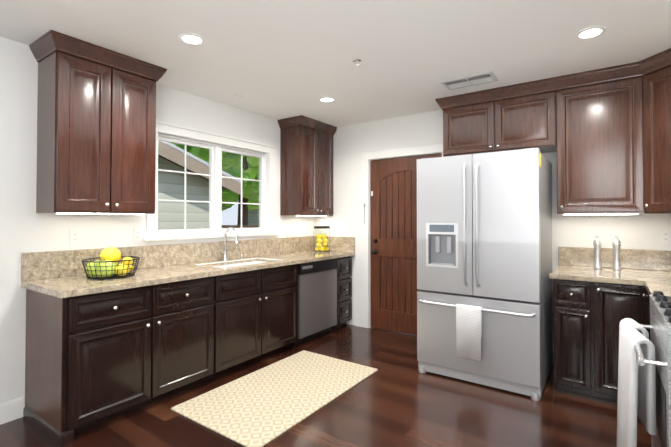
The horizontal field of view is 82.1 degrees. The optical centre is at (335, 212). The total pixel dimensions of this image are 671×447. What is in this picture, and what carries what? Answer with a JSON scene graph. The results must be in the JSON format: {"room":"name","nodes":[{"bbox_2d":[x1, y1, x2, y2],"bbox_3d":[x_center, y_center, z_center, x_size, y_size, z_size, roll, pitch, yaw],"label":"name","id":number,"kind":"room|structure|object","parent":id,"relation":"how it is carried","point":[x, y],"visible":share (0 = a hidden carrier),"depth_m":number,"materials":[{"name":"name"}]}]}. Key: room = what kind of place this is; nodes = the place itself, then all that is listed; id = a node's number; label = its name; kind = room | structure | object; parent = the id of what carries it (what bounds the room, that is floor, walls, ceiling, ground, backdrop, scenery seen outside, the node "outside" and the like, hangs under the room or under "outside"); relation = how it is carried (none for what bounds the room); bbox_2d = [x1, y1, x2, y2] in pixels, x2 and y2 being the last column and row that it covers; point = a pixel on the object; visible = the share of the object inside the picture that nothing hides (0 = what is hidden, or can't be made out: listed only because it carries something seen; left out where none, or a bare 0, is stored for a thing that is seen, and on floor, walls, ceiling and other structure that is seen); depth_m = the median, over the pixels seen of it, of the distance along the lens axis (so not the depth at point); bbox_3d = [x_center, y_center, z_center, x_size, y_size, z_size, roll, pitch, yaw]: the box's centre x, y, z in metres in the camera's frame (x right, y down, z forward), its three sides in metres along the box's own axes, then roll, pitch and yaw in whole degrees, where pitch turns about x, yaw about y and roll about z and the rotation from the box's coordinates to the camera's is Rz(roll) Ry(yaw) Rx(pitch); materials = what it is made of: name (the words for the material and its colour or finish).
{"room":"kitchen","nodes":[
{"label":"kitchen","id":0,"kind":"room"},
{"bbox_2d":[0,37,313,403],"bbox_3d":[-1.947,0.115,2.973,0.150,2.520,5.550,-1,-1,35],"label":"wall","id":1,"kind":"structure","parent":0,"point":[25,227],"depth_m":2.65,"materials":[{"name":"white paint"}]},
{"bbox_2d":[0,397,24,424],"bbox_3d":[-2.785,1.288,1.617,0.015,0.130,2.395,-1,-1,35],"label":"baseboard","id":2,"kind":"structure","parent":1,"relation":"attached to","point":[11,410],"depth_m":2.54,"materials":[{"name":"white"}]},
{"bbox_2d":[69,230,80,245],"bbox_3d":[-1.931,0.183,2.857,0.008,0.116,0.072,-1,-1,35],"label":"electrical outlet","id":3,"kind":"object","parent":1,"relation":"attached to","point":[74,237],"visible":1,"depth_m":2.85,"materials":[{"name":"white plastic"}]},
{"bbox_2d":[29,30,166,214],"bbox_3d":[-1.720,-0.568,2.842,0.381,1.158,0.784,-1,-1,35],"label":"upper cabinet","id":4,"kind":"object","parent":1,"relation":"attached to","point":[96,129],"visible":1,"depth_m":2.67,"materials":[{"name":"brown wood"}]},
{"bbox_2d":[134,228,141,242],"bbox_3d":[-1.660,0.189,3.241,0.008,0.116,0.072,-1,-1,35],"label":"electrical outlet","id":5,"kind":"object","parent":1,"relation":"attached to","point":[137,235],"visible":1,"depth_m":3.24,"materials":[{"name":"white plastic"}]},
{"bbox_2d":[143,120,279,245],"bbox_3d":[-1.151,-0.233,3.929,0.058,1.125,1.620,-1,-1,35],"label":"window frame","id":6,"kind":"structure","parent":1,"relation":"in","point":[152,237],"depth_m":3.79,"materials":[{"name":"white wood"}]},
{"bbox_2d":[158,133,265,235],"bbox_3d":[-1.241,-0.247,3.992,0.070,0.921,1.376,-1,-1,35],"label":"window","id":7,"kind":"structure","parent":1,"relation":"in","point":[215,202],"depth_m":3.96,"materials":[{"name":"white plastic"}]},
{"bbox_2d":[278,115,336,215],"bbox_3d":[-0.324,-0.538,4.829,0.381,1.158,0.761,-1,-1,35],"label":"upper cabinet","id":8,"kind":"object","parent":1,"relation":"attached to","point":[306,166],"visible":0.98,"depth_m":4.63,"materials":[{"name":"brown wood"}]},
{"bbox_2d":[0,324,651,446],"bbox_3d":[-0.216,1.396,1.738,4.380,0.080,5.850,-1,-1,35],"label":"floor","id":9,"kind":"structure","parent":0,"point":[397,399],"depth_m":2.58,"materials":[{"name":"brown wood"}]},
{"bbox_2d":[23,276,218,446],"bbox_3d":[-1.537,0.938,2.868,0.620,0.868,1.071,-1,-1,35],"label":"base cabinet","id":10,"kind":"object","parent":9,"relation":"on","point":[92,360],"depth_m":2.53,"materials":[{"name":"brown wood"}]},
{"bbox_2d":[219,264,297,374],"bbox_3d":[-0.926,0.951,3.738,0.620,0.868,1.054,-1,-1,35],"label":"base cabinet","id":11,"kind":"object","parent":9,"relation":"on","point":[258,309],"depth_m":3.51,"materials":[{"name":"brown wood"}]},
{"bbox_2d":[21,236,354,298],"bbox_3d":[-0.936,0.492,3.705,0.654,0.412,3.179,-1,-1,35],"label":"countertop","id":12,"kind":"structure","parent":11,"relation":"on","point":[60,274],"depth_m":3.26,"materials":[{"name":"stone"}]},
{"bbox_2d":[81,247,139,279],"bbox_3d":[-1.626,0.355,2.799,0.371,0.213,0.371,-1,-1,35],"label":"fruit basket","id":13,"kind":"object","parent":12,"relation":"on","point":[108,266],"visible":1,"depth_m":2.72,"materials":[{"name":"black metal"}]},
{"bbox_2d":[222,227,243,260],"bbox_3d":[-1.001,0.309,3.915,0.217,0.338,0.271,-1,-1,35],"label":"faucet","id":14,"kind":"object","parent":12,"relation":"on","point":[224,253],"visible":1,"depth_m":3.88,"materials":[{"name":"silver metal"}]},
{"bbox_2d":[314,226,329,252],"bbox_3d":[-0.171,0.329,4.845,0.210,0.326,0.210,-1,-1,35],"label":"lemon jar","id":15,"kind":"object","parent":12,"relation":"on","point":[321,239],"visible":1,"depth_m":4.75,"materials":[{"name":"clear glass"}]},
{"bbox_2d":[171,350,377,446],"bbox_3d":[-0.388,1.369,3.032,0.850,0.011,1.450,-1,-1,35],"label":"rug","id":16,"kind":"object","parent":9,"relation":"on","point":[264,406],"visible":1,"depth_m":2.84,"materials":[{"name":"beige fabric"}]},
{"bbox_2d":[294,258,336,345],"bbox_3d":[-0.419,0.963,4.442,0.606,0.867,0.664,-1,-1,35],"label":"dishwasher","id":17,"kind":"object","parent":9,"relation":"on","point":[317,298],"visible":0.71,"depth_m":4.23,"materials":[{"name":"grey metal"}]},
{"bbox_2d":[331,256,351,329],"bbox_3d":[-0.124,0.968,4.858,0.646,0.868,0.341,-1,-1,35],"label":"base cabinet","id":18,"kind":"object","parent":9,"relation":"on","point":[344,290],"visible":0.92,"depth_m":4.68,"materials":[{"name":"brown wood"}]},
{"bbox_2d":[417,148,552,400],"bbox_3d":[1.330,0.450,3.411,0.953,1.861,0.958,-1,-1,35],"label":"fridge","id":19,"kind":"object","parent":9,"relation":"on","point":[484,280],"visible":1,"depth_m":3.03,"materials":[{"name":"grey metal"}]},
{"bbox_2d":[456,304,481,360],"bbox_3d":[1.054,0.934,3.040,0.190,0.412,0.045,-1,-1,35],"label":"towel","id":20,"kind":"object","parent":19,"relation":"hanging from","point":[468,317],"depth_m":3.02,"materials":[{"name":"white fabric"}]},
{"bbox_2d":[553,279,596,396],"bbox_3d":[1.973,0.943,3.168,0.251,0.868,0.700,-1,-1,35],"label":"base cabinet","id":21,"kind":"object","parent":9,"relation":"on","point":[588,317],"depth_m":2.88,"materials":[{"name":"brown wood"}]},
{"bbox_2d":[549,247,670,295],"bbox_3d":[2.163,0.397,2.648,1.214,0.204,1.347,-1,-1,35],"label":"countertop","id":22,"kind":"structure","parent":21,"relation":"on","point":[650,270],"depth_m":3.13,"materials":[{"name":"stone"}]},
{"bbox_2d":[593,235,601,268],"bbox_3d":[2.196,0.328,3.231,0.062,0.279,0.062,-1,-1,35],"label":"pepper mill","id":23,"kind":"object","parent":22,"relation":"on","point":[597,243],"visible":1,"depth_m":3.21,"materials":[{"name":"silver metal"}]},
{"bbox_2d":[612,236,620,269],"bbox_3d":[2.311,0.327,3.168,0.062,0.279,0.062,-1,-1,35],"label":"pepper mill","id":24,"kind":"object","parent":22,"relation":"on","point":[616,244],"visible":1,"depth_m":3.15,"materials":[{"name":"silver metal"}]},
{"bbox_2d":[593,282,644,401],"bbox_3d":[2.208,0.940,3.002,0.324,0.868,0.700,-1,-1,35],"label":"base cabinet","id":25,"kind":"object","parent":9,"relation":"on","point":[612,303],"depth_m":2.75,"materials":[{"name":"brown wood"}]},
{"bbox_2d":[617,291,670,446],"bbox_3d":[1.715,0.859,1.664,0.816,0.989,0.760,-1,-1,35],"label":"stove","id":26,"kind":"object","parent":9,"relation":"on","point":[644,378],"visible":1,"depth_m":1.77,"materials":[{"name":"grey metal"}]},
{"bbox_2d":[617,318,655,446],"bbox_3d":[1.491,0.916,1.929,0.144,0.686,0.446,-1,-1,35],"label":"towel","id":27,"kind":"object","parent":26,"relation":"hanging from","point":[636,383],"depth_m":1.82,"materials":[{"name":"white fabric"}]},
{"bbox_2d":[645,288,649,339],"bbox_3d":[2.206,0.928,2.195,0.631,0.868,0.667,-1,-1,35],"label":"base cabinet","id":28,"kind":"object","parent":9,"relation":"on","point":[647,297],"depth_m":2.63,"materials":[{"name":"brown wood"}]},
{"bbox_2d":[0,0,670,126],"bbox_3d":[-0.216,-1.214,1.777,4.380,0.100,5.850,-1,-1,35],"label":"ceiling","id":29,"kind":"structure","parent":0,"point":[278,59],"depth_m":2.60,"materials":[{"name":"white paint"}]},
{"bbox_2d":[179,33,204,44],"bbox_3d":[-0.950,-1.148,2.550,0.164,0.006,0.164,-1,-1,35],"label":"recessed light","id":30,"kind":"object","parent":29,"relation":"in","point":[191,39],"visible":1,"depth_m":2.54,"materials":[{"name":"white"}]},
{"bbox_2d":[234,94,245,97],"bbox_3d":[-0.926,-1.130,3.723,0.110,0.006,0.110,-1,-1,35],"label":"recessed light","id":31,"kind":"object","parent":29,"relation":"in","point":[239,95],"visible":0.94,"depth_m":3.71,"materials":[{"name":"white"}]},
{"bbox_2d":[319,97,334,101],"bbox_3d":[-0.085,-1.129,3.841,0.164,0.006,0.164,-1,-1,35],"label":"recessed light","id":32,"kind":"object","parent":29,"relation":"in","point":[326,99],"visible":1,"depth_m":3.83,"materials":[{"name":"white"}]},
{"bbox_2d":[353,59,360,64],"bbox_3d":[0.163,-1.131,2.895,0.060,0.030,0.060,-1,-1,35],"label":"sprinkler head","id":33,"kind":"object","parent":29,"relation":"attached to","point":[357,61],"visible":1,"depth_m":2.88},
{"bbox_2d":[441,72,497,89],"bbox_3d":[1.153,-1.135,3.325,0.420,0.009,0.230,-1,-1,35],"label":"ceiling vent","id":34,"kind":"object","parent":29,"relation":"in","point":[478,79],"visible":0.98,"depth_m":3.31,"materials":[{"name":"grey metal"}]},
{"bbox_2d":[575,26,605,38],"bbox_3d":[1.631,-1.149,2.465,0.164,0.006,0.164,-1,-1,35],"label":"recessed light","id":35,"kind":"object","parent":29,"relation":"in","point":[591,32],"visible":1,"depth_m":2.45,"materials":[{"name":"white"}]},
{"bbox_2d":[314,110,670,362],"bbox_3d":[1.422,0.132,4.089,4.380,2.520,0.150,-1,-1,35],"label":"wall","id":36,"kind":"structure","parent":0,"point":[352,143],"depth_m":4.45,"materials":[{"name":"white paint"}]},
{"bbox_2d":[355,315,361,326],"bbox_3d":[0.287,1.337,4.766,0.093,0.129,0.015,-1,-1,35],"label":"baseboard","id":37,"kind":"structure","parent":36,"relation":"attached to","point":[358,320],"depth_m":4.76,"materials":[{"name":"white"}]},
{"bbox_2d":[362,143,442,327],"bbox_3d":[0.821,0.322,4.492,1.110,2.149,0.158,-1,-1,35],"label":"door frame","id":38,"kind":"structure","parent":36,"relation":"attached to","point":[370,156],"depth_m":4.70,"materials":[{"name":"white wood"}]},
{"bbox_2d":[371,154,441,335],"bbox_3d":[0.791,0.371,4.448,0.900,2.036,0.118,-1,-1,35],"label":"entry door","id":39,"kind":"structure","parent":36,"relation":"in","point":[394,289],"depth_m":4.54,"materials":[{"name":"brown wood"}]},
{"bbox_2d":[439,84,558,156],"bbox_3d":[1.565,-0.809,3.695,0.983,0.490,0.351,-1,-1,35],"label":"upper cabinet","id":40,"kind":"object","parent":36,"relation":"attached to","point":[516,120],"depth_m":3.51,"materials":[{"name":"brown wood"}]},
{"bbox_2d":[555,72,642,214],"bbox_3d":[2.209,-0.526,3.238,0.583,1.070,0.351,-1,-1,35],"label":"upper cabinet","id":41,"kind":"object","parent":36,"relation":"attached to","point":[604,134],"depth_m":3.09,"materials":[{"name":"brown wood"}]},
{"bbox_2d":[639,48,670,211],"bbox_3d":[2.385,-0.581,2.750,0.275,1.135,0.274,-1,-1,35],"label":"upper cabinet","id":42,"kind":"object","parent":36,"relation":"attached to","point":[655,70],"depth_m":2.83,"materials":[{"name":"brown wood"}]},
{"bbox_2d":[643,212,670,213],"bbox_3d":[2.622,-0.533,2.790,0.608,1.070,0.608,-1,-1,35],"label":"upper cabinet","id":43,"kind":"object","parent":36,"relation":"attached to","point":[643,212],"depth_m":2.91,"materials":[{"name":"brown wood"}]},
{"bbox_2d":[660,230,670,244],"bbox_3d":[2.669,0.197,3.115,0.072,0.116,0.008,-1,-1,35],"label":"electrical outlet","id":44,"kind":"object","parent":36,"relation":"attached to","point":[665,237],"visible":1,"depth_m":3.11,"materials":[{"name":"white plastic"}]},
{"label":"outside","id":45,"kind":"structure","parent":0,"visible":0},
{"bbox_3d":[-15.661,2.217,18.230,39.830,0.020,70.000,-1,-1,35],"label":"lawn","id":46,"kind":"structure","parent":45,"visible":0},
{"bbox_2d":[158,140,240,229],"bbox_3d":[-7.390,-0.016,7.074,7.430,4.095,8.100,-1,-1,35],"label":"neighbor house","id":47,"kind":"structure","parent":46,"relation":"on","point":[169,184],"depth_m":7.49,"materials":[{"name":"grey"}]},
{"bbox_2d":[170,142,258,224],"bbox_3d":[-6.744,-2.805,12.868,12.495,9.810,17.423,-1,-1,35],"label":"tree","id":48,"kind":"object","parent":46,"relation":"on","point":[250,172],"depth_m":12.28,"materials":[{"name":"green plant"}]},
{"bbox_2d":[221,225,257,227],"bbox_3d":[-2.360,1.210,10.415,8.600,1.745,0.080,-1,-1,35],"label":"fence","id":49,"kind":"object","parent":46,"relation":"on","point":[235,226],"depth_m":10.61,"materials":[{"name":"brown"}]},
{"bbox_2d":[248,209,258,225],"bbox_3d":[0.534,0.168,22.466,10.500,4.195,7.100,-1,-1,35],"label":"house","id":50,"kind":"structure","parent":46,"relation":"on","point":[254,215],"depth_m":22.18,"materials":[{"name":"grey"}]}
]}

